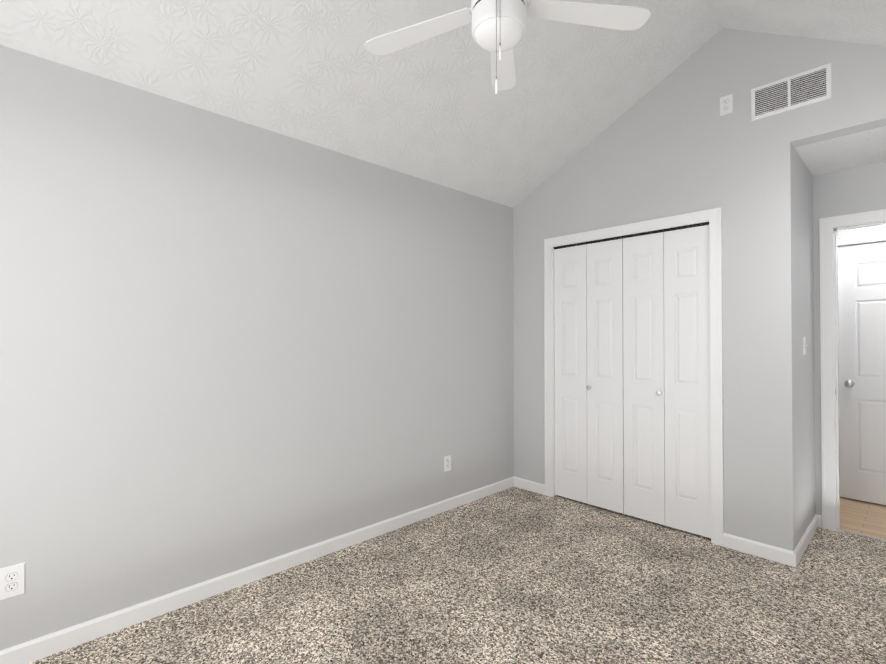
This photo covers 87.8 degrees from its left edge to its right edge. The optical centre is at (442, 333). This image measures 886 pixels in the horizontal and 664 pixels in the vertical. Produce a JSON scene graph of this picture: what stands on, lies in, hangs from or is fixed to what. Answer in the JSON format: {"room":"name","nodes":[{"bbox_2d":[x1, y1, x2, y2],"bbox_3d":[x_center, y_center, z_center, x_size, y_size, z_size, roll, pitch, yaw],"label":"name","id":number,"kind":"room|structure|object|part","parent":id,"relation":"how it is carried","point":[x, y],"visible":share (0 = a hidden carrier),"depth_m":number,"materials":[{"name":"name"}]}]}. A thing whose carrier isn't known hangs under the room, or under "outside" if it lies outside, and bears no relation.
{"room":"empty bedroom","nodes":[
{"label":"empty bedroom","id":0,"kind":"room"},
{"bbox_2d":[0,45,513,650],"bbox_3d":[-0.581,0.056,2.977,5.054,2.540,0.120,1,-1,-44],"label":"wall","id":1,"kind":"structure","parent":0,"point":[228,345],"depth_m":2.32,"materials":[{"name":"paint"}]},
{"bbox_2d":[0,562,24,599],"bbox_3d":[-1.692,0.976,1.808,0.079,0.124,0.007,1,-1,-44],"label":"electrical outlet","id":2,"kind":"object","parent":1,"relation":"attached to","point":[12,580],"visible":1,"depth_m":1.81,"materials":[{"name":"white plastic"}]},
{"bbox_2d":[0,476,515,663],"bbox_3d":[-0.821,1.282,2.640,4.018,0.082,0.013,1,-1,-44],"label":"baseboard","id":3,"kind":"structure","parent":1,"relation":"attached to","point":[30,651],"depth_m":2.31,"materials":[{"name":"white wood"}]},
{"bbox_2d":[444,455,450,471],"bbox_3d":[0.037,0.985,3.474,0.070,0.115,0.007,1,-1,-44],"label":"electrical outlet","id":4,"kind":"object","parent":1,"relation":"attached to","point":[447,463],"visible":1,"depth_m":3.47,"materials":[{"name":"white plastic"}]},
{"bbox_2d":[0,0,885,207],"bbox_3d":[0.195,-1.579,1.617,4.018,0.900,2.940,1,-1,-44],"label":"ceiling","id":5,"kind":"structure","parent":0,"point":[436,110],"depth_m":2.49,"materials":[{"name":"white paint"}]},
{"bbox_2d":[364,0,650,93],"bbox_3d":[0.165,-1.324,1.584,1.033,1.080,1.078,1,-1,-44],"label":"ceiling fan","id":6,"kind":"object","parent":5,"relation":"hanging from","point":[498,30],"visible":1,"depth_m":1.66,"materials":[{"name":"white plastic"}]},
{"bbox_2d":[28,486,885,663],"bbox_3d":[0.449,1.344,1.830,4.964,0.060,3.180,1,-1,-44],"label":"floor carpet","id":7,"kind":"object","parent":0,"point":[514,575],"visible":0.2,"depth_m":2.25,"materials":[{"name":"beige carpet"}]},
{"bbox_2d":[513,28,885,550],"bbox_3d":[1.684,-0.343,3.039,0.120,3.340,2.940,1,-1,-44],"label":"wall","id":8,"kind":"structure","parent":0,"point":[674,143],"depth_m":2.83,"materials":[{"name":"paint"}]},
{"bbox_2d":[516,477,544,494],"bbox_3d":[0.741,1.295,3.906,0.013,0.082,0.298,1,-1,-44],"label":"baseboard","id":9,"kind":"structure","parent":8,"relation":"attached to","point":[525,484],"depth_m":3.90,"materials":[{"name":"white wood"}]},
{"bbox_2d":[554,244,586,502],"bbox_3d":[1.025,0.315,3.682,0.032,2.006,0.285,1,-1,-44],"label":"closet door","id":10,"kind":"structure","parent":8,"relation":"in","point":[570,288],"depth_m":3.67,"materials":[{"name":"white wood"}]},
{"bbox_2d":[586,239,623,513],"bbox_3d":[1.215,0.312,3.466,0.058,2.006,0.285,1,-1,-44],"label":"closet door","id":11,"kind":"structure","parent":8,"relation":"in","point":[605,447],"depth_m":3.46,"materials":[{"name":"white wood"}]},
{"bbox_2d":[544,207,723,546],"bbox_3d":[1.336,0.275,3.383,0.136,2.112,1.297,1,-1,-44],"label":"trim","id":12,"kind":"structure","parent":8,"relation":"attached to","point":[712,218],"depth_m":3.01,"materials":[{"name":"white wood"}]},
{"bbox_2d":[623,232,664,524],"bbox_3d":[1.416,0.310,3.258,0.058,2.006,0.285,1,-1,-44],"label":"closet door","id":13,"kind":"structure","parent":8,"relation":"in","point":[643,378],"depth_m":3.25,"materials":[{"name":"white wood"}]},
{"bbox_2d":[664,225,710,537],"bbox_3d":[1.625,0.308,3.060,0.032,2.006,0.285,1,-1,-44],"label":"closet door","id":14,"kind":"structure","parent":8,"relation":"in","point":[687,385],"depth_m":3.05,"materials":[{"name":"white wood"}]},
{"bbox_2d":[720,94,732,115],"bbox_3d":[1.766,-1.425,2.875,0.007,0.115,0.070,1,-1,-44],"label":"electrical outlet","id":15,"kind":"object","parent":8,"relation":"attached to","point":[726,104],"visible":1,"depth_m":2.87,"materials":[{"name":"white plastic"}]},
{"bbox_2d":[723,533,791,565],"bbox_3d":[1.857,1.283,2.748,0.013,0.082,0.325,1,-1,-44],"label":"baseboard","id":16,"kind":"structure","parent":8,"relation":"attached to","point":[755,548],"depth_m":2.73,"materials":[{"name":"white wood"}]},
{"bbox_2d":[751,62,831,120],"bbox_3d":[1.987,-1.377,2.645,0.007,0.195,0.375,1,-1,-44],"label":"air vent","id":17,"kind":"object","parent":8,"relation":"in","point":[808,87],"visible":1,"depth_m":2.63,"materials":[{"name":"white metal"}]},
{"bbox_2d":[794,148,815,544],"bbox_3d":[2.279,0.116,2.991,0.676,2.420,0.120,1,-1,-44],"label":"wall","id":18,"kind":"structure","parent":0,"point":[804,322],"depth_m":2.92,"materials":[{"name":"paint"}]},
{"bbox_2d":[803,337,806,354],"bbox_3d":[2.283,0.080,2.900,0.070,0.115,0.018,1,-1,-44],"label":"light switch","id":19,"kind":"object","parent":18,"relation":"attached to","point":[804,345],"visible":1,"depth_m":2.89,"materials":[{"name":"white plastic"}]},
{"bbox_2d":[792,514,821,566],"bbox_3d":[2.284,1.284,2.878,0.809,0.082,0.032,1,-1,-44],"label":"baseboard","id":20,"kind":"structure","parent":18,"relation":"attached to","point":[816,522],"depth_m":2.84,"materials":[{"name":"white wood"}]},
{"bbox_2d":[795,126,885,175],"bbox_3d":[1.971,-1.150,3.324,0.676,0.120,2.940,1,-1,-44],"label":"ceiling","id":21,"kind":"structure","parent":0,"point":[863,148],"depth_m":2.78,"materials":[{"name":"white paint"}]},
{"bbox_2d":[813,161,885,514],"bbox_3d":[2.258,0.063,3.587,0.120,2.540,3.180,1,-1,-44],"label":"wall","id":22,"kind":"structure","parent":0,"point":[859,189],"depth_m":3.13,"materials":[{"name":"paint"}]},
{"bbox_2d":[819,209,885,540],"bbox_3d":[2.946,0.269,2.869,0.150,2.112,0.906,1,-1,-44],"label":"door frame","id":23,"kind":"structure","parent":22,"relation":"attached to","point":[829,227],"depth_m":3.12,"materials":[{"name":"white wood"}]},
{"bbox_2d":[837,225,885,236],"bbox_3d":[3.428,0.082,3.563,0.120,2.500,3.040,1,-1,-44],"label":"wall","id":24,"kind":"structure","parent":0,"point":[879,228],"depth_m":3.62,"materials":[{"name":"paint"}]},
{"bbox_2d":[837,231,885,483],"bbox_3d":[3.492,0.276,3.483,0.136,2.112,0.908,1,-1,-44],"label":"door frame","id":25,"kind":"structure","parent":24,"relation":"attached to","point":[864,238],"depth_m":3.63,"materials":[{"name":"white wood"}]},
{"bbox_2d":[838,242,885,504],"bbox_3d":[3.459,0.308,3.451,0.106,2.022,0.758,1,-1,-44],"label":"hall door","id":26,"kind":"structure","parent":24,"relation":"in","point":[862,346],"depth_m":3.63,"materials":[{"name":"white wood"}]},
{"bbox_3d":[3.230,0.404,3.664,0.071,0.062,0.062,1,-1,-44],"label":"knob","id":27,"kind":"part","parent":26,"relation":"part of","materials":[{"name":"silver metal"}]},
{"bbox_2d":[840,497,885,538],"bbox_3d":[3.142,1.359,3.273,0.916,0.060,2.800,1,-1,-44],"label":"floor","id":28,"kind":"structure","parent":0,"point":[863,517],"depth_m":3.32,"materials":[{"name":"brown wood"}]}
]}

